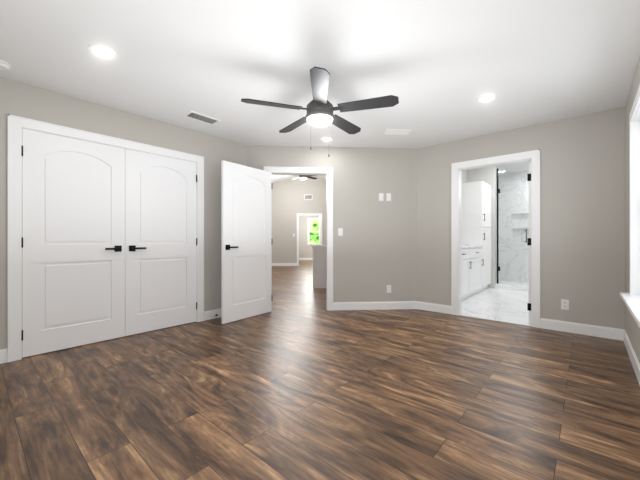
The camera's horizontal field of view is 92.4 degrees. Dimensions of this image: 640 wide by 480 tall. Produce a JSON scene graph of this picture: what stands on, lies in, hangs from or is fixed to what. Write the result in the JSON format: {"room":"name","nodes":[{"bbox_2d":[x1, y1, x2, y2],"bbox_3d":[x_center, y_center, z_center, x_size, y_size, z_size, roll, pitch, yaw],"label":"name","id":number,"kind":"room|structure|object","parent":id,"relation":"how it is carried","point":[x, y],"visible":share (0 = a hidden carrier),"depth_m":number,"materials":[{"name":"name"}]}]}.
{"room":"empty bedroom","nodes":[
{"label":"empty bedroom","id":0,"kind":"room"},
{"bbox_2d":[0,77,245,349],"bbox_3d":[-2.228,-0.170,3.275,0.120,2.440,3.460,0,0,41],"label":"wall","id":1,"kind":"structure","parent":0,"point":[19,99],"depth_m":3.30,"materials":[{"name":"grey paint"}]},
{"bbox_2d":[21,128,124,357],"bbox_3d":[-2.369,0.027,3.012,0.089,2.030,0.809,0,0,41],"label":"door","id":2,"kind":"structure","parent":1,"relation":"in","point":[73,242],"depth_m":2.97,"materials":[{"name":"white paint"}]},
{"bbox_2d":[7,114,203,361],"bbox_3d":[-2.144,-0.015,3.354,0.146,2.130,1.790,0,0,41],"label":"trim","id":3,"kind":"structure","parent":1,"relation":"attached to","point":[16,125],"depth_m":2.69,"materials":[{"name":"white paint"}]},
{"bbox_2d":[0,308,220,363],"bbox_3d":[-2.155,0.992,3.258,0.013,0.117,3.290,0,0,41],"label":"baseboard","id":4,"kind":"structure","parent":1,"relation":"attached to","point":[208,315],"depth_m":4.01,"materials":[{"name":"white paint"}]},
{"bbox_2d":[125,149,196,335],"bbox_3d":[-1.836,0.027,3.624,0.089,2.030,0.809,0,0,41],"label":"door","id":5,"kind":"structure","parent":1,"relation":"in","point":[160,242],"depth_m":3.59,"materials":[{"name":"white paint"}]},
{"bbox_2d":[272,176,325,262],"bbox_3d":[-1.789,-0.925,12.483,4.900,3.950,0.120,0,0,-4],"label":"wall","id":6,"kind":"structure","parent":0,"point":[289,202],"depth_m":12.47,"materials":[{"name":"grey paint"}]},
{"bbox_2d":[272,263,296,265],"bbox_3d":[-1.784,0.992,12.417,4.900,0.117,0.013,0,0,-4],"label":"baseboard","id":7,"kind":"structure","parent":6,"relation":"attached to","point":[284,264],"depth_m":12.44,"materials":[{"name":"white paint"}]},
{"bbox_2d":[304,195,311,199],"bbox_3d":[-0.477,-1.750,12.511,0.340,0.200,0.008,0,0,-4],"label":"air vent","id":8,"kind":"object","parent":6,"relation":"in","point":[307,197],"visible":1,"depth_m":12.51,"materials":[{"name":"white plastic"}]},
{"bbox_2d":[297,213,321,265],"bbox_3d":[-0.432,-0.015,12.578,1.040,2.130,0.168,0,0,-4],"label":"door frame","id":9,"kind":"structure","parent":6,"relation":"attached to","point":[307,214],"depth_m":12.47,"materials":[{"name":"white paint"}]},
{"bbox_2d":[272,175,325,183],"bbox_3d":[-1.514,-2.192,8.548,5.140,1.237,7.890,0,0,-4],"label":"ceiling","id":10,"kind":"structure","parent":0,"point":[277,178],"depth_m":12.03,"materials":[{"name":"white paint"}]},
{"bbox_2d":[293,175,316,179],"bbox_3d":[-0.479,-2.209,9.192,1.200,0.828,1.154,0,0,41],"label":"ceiling fan","id":11,"kind":"object","parent":10,"relation":"hanging from","point":[303,177],"visible":0.58,"depth_m":9.11,"materials":[{"name":"grey"}]},
{"bbox_2d":[299,216,319,257],"bbox_3d":[-2.043,-0.170,16.125,5.140,2.440,0.120,0,0,-4],"label":"wall","id":12,"kind":"structure","parent":0,"point":[305,250],"depth_m":16.15,"materials":[{"name":"grey paint"}]},
{"bbox_2d":[307,218,319,244],"bbox_3d":[-0.300,-0.440,16.202,0.750,1.440,0.130,0,0,-4],"label":"window","id":13,"kind":"structure","parent":12,"relation":"in","point":[313,231],"depth_m":16.17,"materials":[{"name":"white paint"}]},
{"bbox_2d":[0,260,639,479],"bbox_3d":[-1.191,1.100,8.965,14.401,0.100,13.409,0,0,41],"label":"floor","id":14,"kind":"structure","parent":0,"point":[325,394],"depth_m":2.00,"materials":[{"name":"brown wood"}]},
{"bbox_2d":[311,245,325,287],"bbox_3d":[0.436,0.583,6.785,1.244,0.935,0.200,0,0,-4],"label":"wall","id":15,"kind":"structure","parent":14,"relation":"on","point":[319,266],"depth_m":6.68,"materials":[{"name":"white paint"}]},
{"bbox_2d":[0,0,639,148],"bbox_3d":[-0.063,-1.440,2.572,4.310,0.100,5.240,0,0,41],"label":"ceiling","id":16,"kind":"structure","parent":0,"point":[437,68],"depth_m":2.38,"materials":[{"name":"white paint"}]},
{"bbox_2d":[0,60,10,70],"bbox_3d":[-2.518,-1.373,2.408,0.136,0.034,0.136,0,0,41],"label":"smoke detector","id":17,"kind":"object","parent":16,"relation":"attached to","point":[5,66],"visible":1,"depth_m":2.41,"materials":[{"name":"white plastic"}]},
{"bbox_2d":[88,44,116,59],"bbox_3d":[-1.605,-1.387,2.269,0.176,0.006,0.176,0,0,41],"label":"recessed light","id":18,"kind":"object","parent":16,"relation":"in","point":[101,51],"visible":1,"depth_m":2.27,"materials":[{"name":"white plastic"}]},
{"bbox_2d":[183,111,220,124],"bbox_3d":[-1.343,-1.386,3.500,0.200,0.008,0.360,0,0,41],"label":"ceiling vent","id":19,"kind":"object","parent":16,"relation":"in","point":[196,116],"visible":1,"depth_m":3.49,"materials":[{"name":"white plastic"}]},
{"bbox_2d":[241,66,398,156],"bbox_3d":[0.013,-1.055,2.690,1.272,0.670,1.244,0,0,41],"label":"fan","id":20,"kind":"object","parent":16,"relation":"hanging from","point":[320,108],"visible":1,"depth_m":2.54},
{"bbox_2d":[320,137,332,140],"bbox_3d":[0.095,-1.387,4.224,0.176,0.006,0.176,0,0,41],"label":"recessed light","id":21,"kind":"object","parent":16,"relation":"in","point":[326,139],"visible":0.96,"depth_m":4.23,"materials":[{"name":"white plastic"}]},
{"bbox_2d":[382,129,412,134],"bbox_3d":[0.993,-1.386,3.947,0.340,0.008,0.190,0,0,-4],"label":"ceiling vent","id":22,"kind":"object","parent":16,"relation":"in","point":[396,131],"visible":0.98,"depth_m":3.93,"materials":[{"name":"white plastic"}]},
{"bbox_2d":[477,94,496,102],"bbox_3d":[1.633,-1.387,3.006,0.176,0.006,0.176,0,0,41],"label":"recessed light","id":23,"kind":"object","parent":16,"relation":"in","point":[486,98],"visible":1,"depth_m":3.00,"materials":[{"name":"white plastic"}]},
{"bbox_2d":[246,145,416,301],"bbox_3d":[0.192,-0.170,4.653,2.660,2.440,0.120,0,0,-4],"label":"wall","id":24,"kind":"structure","parent":0,"point":[374,250],"depth_m":4.63,"materials":[{"name":"grey paint"}]},
{"bbox_2d":[221,160,271,323],"bbox_3d":[-0.965,0.027,4.159,0.143,2.030,0.848,0,0,36],"label":"entry door","id":25,"kind":"structure","parent":24,"relation":"in","point":[246,241],"depth_m":4.09,"materials":[{"name":"white paint"}]},
{"bbox_2d":[264,166,332,310],"bbox_3d":[-0.322,-0.015,4.617,1.026,2.130,0.168,0,0,-4],"label":"trim","id":26,"kind":"structure","parent":24,"relation":"attached to","point":[326,171],"depth_m":4.57,"materials":[{"name":"white paint"}]},
{"bbox_2d":[338,228,342,235],"bbox_3d":[0.307,-0.120,4.594,0.070,0.115,0.011,0,0,-4],"label":"light switch","id":27,"kind":"object","parent":24,"relation":"attached to","point":[340,231],"visible":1,"depth_m":4.59,"materials":[{"name":"white plastic"}]},
{"bbox_2d":[333,301,416,309],"bbox_3d":[0.197,0.992,4.586,2.560,0.117,0.013,0,0,-4],"label":"baseboard","id":28,"kind":"structure","parent":24,"relation":"attached to","point":[374,305],"depth_m":4.62,"materials":[{"name":"white paint"}]},
{"bbox_2d":[379,193,383,200],"bbox_3d":[0.925,-0.650,4.638,0.070,0.115,0.011,0,0,-4],"label":"switch","id":29,"kind":"object","parent":24,"relation":"attached to","point":[381,196],"visible":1,"depth_m":4.64,"materials":[{"name":"white plastic"}]},
{"bbox_2d":[386,193,390,200],"bbox_3d":[1.040,-0.650,4.646,0.070,0.115,0.011,0,0,-4],"label":"switch","id":30,"kind":"object","parent":24,"relation":"attached to","point":[388,196],"visible":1,"depth_m":4.64,"materials":[{"name":"white plastic"}]},
{"bbox_2d":[387,285,390,292],"bbox_3d":[1.045,0.740,4.648,0.070,0.115,0.008,0,0,-4],"label":"outlet","id":31,"kind":"object","parent":24,"relation":"attached to","point":[388,288],"visible":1,"depth_m":4.65,"materials":[{"name":"white plastic"}]},
{"bbox_2d":[461,170,466,182],"bbox_3d":[2.933,-0.325,6.606,0.100,2.750,4.580,0,0,41],"label":"wall","id":32,"kind":"structure","parent":0,"point":[463,176],"depth_m":6.85,"materials":[{"name":"white paint"}]},
{"bbox_2d":[468,166,495,288],"bbox_3d":[3.617,-0.325,6.859,0.540,2.750,0.120,0,0,41],"label":"wall","id":33,"kind":"structure","parent":0,"point":[487,175],"depth_m":6.68,"materials":[{"name":"paint"}]},
{"bbox_2d":[460,280,530,325],"bbox_3d":[3.787,1.050,5.797,2.450,0.200,4.680,0,0,41],"label":"floor","id":34,"kind":"structure","parent":0,"point":[505,301],"depth_m":5.08,"materials":[{"name":"stone"}]},
{"bbox_2d":[461,245,482,300],"bbox_3d":[2.476,0.595,5.586,0.542,0.910,1.680,0,0,41],"label":"bathroom vanity","id":35,"kind":"object","parent":34,"relation":"on","point":[471,270],"depth_m":5.53,"materials":[{"name":"white paint"}]},
{"bbox_2d":[461,245,472,248],"bbox_3d":[2.460,0.120,5.586,0.517,0.040,1.700,0,0,41],"label":"countertop","id":36,"kind":"structure","parent":35,"relation":"on","point":[462,246],"depth_m":5.38,"materials":[{"name":"white stone"}]},
{"bbox_2d":[461,181,491,292],"bbox_3d":[3.284,-0.060,6.515,0.542,2.220,0.778,0,0,41],"label":"tall cabinet","id":37,"kind":"object","parent":34,"relation":"on","point":[476,213],"visible":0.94,"depth_m":6.23,"materials":[{"name":"white paint"}]},
{"bbox_2d":[497,168,526,283],"bbox_3d":[4.407,-0.305,7.022,0.411,2.510,1.212,0,0,41],"label":"glass","id":38,"kind":"object","parent":34,"relation":"on","point":[498,229],"visible":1,"depth_m":6.90,"materials":[{"name":"clear glass"}]},
{"bbox_2d":[496,171,528,282],"bbox_3d":[5.296,-0.325,7.533,2.250,2.750,0.120,0,0,41],"label":"wall","id":39,"kind":"structure","parent":0,"point":[508,224],"depth_m":7.80,"materials":[{"name":"stone"}]},
{"bbox_2d":[496,161,528,174],"bbox_3d":[3.853,-1.750,5.873,2.450,0.100,4.680,0,0,41],"label":"ceiling","id":40,"kind":"structure","parent":0,"point":[515,167],"depth_m":7.20,"materials":[{"name":"white paint"}]},
{"bbox_2d":[417,107,624,328],"bbox_3d":[2.365,-0.170,3.986,2.500,2.440,0.120,0,0,41],"label":"wall","id":41,"kind":"structure","parent":0,"point":[582,214],"depth_m":3.52,"materials":[{"name":"grey paint"}]},
{"bbox_2d":[451,149,539,327],"bbox_3d":[2.290,-0.015,4.052,1.020,2.130,0.168,0,0,41],"label":"trim","id":42,"kind":"structure","parent":41,"relation":"attached to","point":[533,156],"depth_m":3.94,"materials":[{"name":"white paint"}]},
{"bbox_2d":[417,301,624,340],"bbox_3d":[2.322,0.992,3.936,2.260,0.117,0.013,0,0,41],"label":"baseboard","id":43,"kind":"structure","parent":41,"relation":"attached to","point":[592,330],"depth_m":3.48,"materials":[{"name":"white paint"}]},
{"bbox_2d":[527,161,530,322],"bbox_3d":[2.912,0.027,4.169,0.143,2.030,0.842,0,0,41],"label":"door","id":44,"kind":"structure","parent":41,"relation":"in","point":[529,241],"depth_m":3.86,"materials":[{"name":"white paint"}]},
{"bbox_2d":[561,299,568,309],"bbox_3d":[2.806,0.740,3.518,0.070,0.115,0.008,0,0,41],"label":"electrical outlet","id":45,"kind":"object","parent":41,"relation":"attached to","point":[564,304],"visible":1,"depth_m":3.52,"materials":[{"name":"white plastic"}]},
{"bbox_2d":[625,56,639,362],"bbox_3d":[1.512,-0.170,1.190,0.120,2.440,5.220,0,0,41],"label":"wall","id":46,"kind":"structure","parent":0,"point":[632,329],"depth_m":2.93,"materials":[{"name":"grey paint"}]},
{"bbox_2d":[620,85,639,327],"bbox_3d":[2.330,-0.264,2.188,0.197,1.673,1.360,0,0,41],"label":"window","id":47,"kind":"structure","parent":46,"relation":"in","point":[631,299],"depth_m":2.62,"materials":[{"name":"white paint"}]},
{"bbox_2d":[623,330,639,384],"bbox_3d":[1.501,0.992,1.279,0.013,0.117,5.100,0,0,41],"label":"baseboard","id":48,"kind":"structure","parent":46,"relation":"attached to","point":[632,356],"depth_m":2.56,"materials":[{"name":"white paint"}]},
{"label":"outside","id":49,"kind":"structure","parent":0,"visible":0},
{"bbox_2d":[309,219,318,243],"bbox_3d":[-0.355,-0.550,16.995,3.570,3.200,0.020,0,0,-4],"label":"garden","id":50,"kind":"object","parent":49,"point":[313,236],"depth_m":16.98,"materials":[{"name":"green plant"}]}
]}

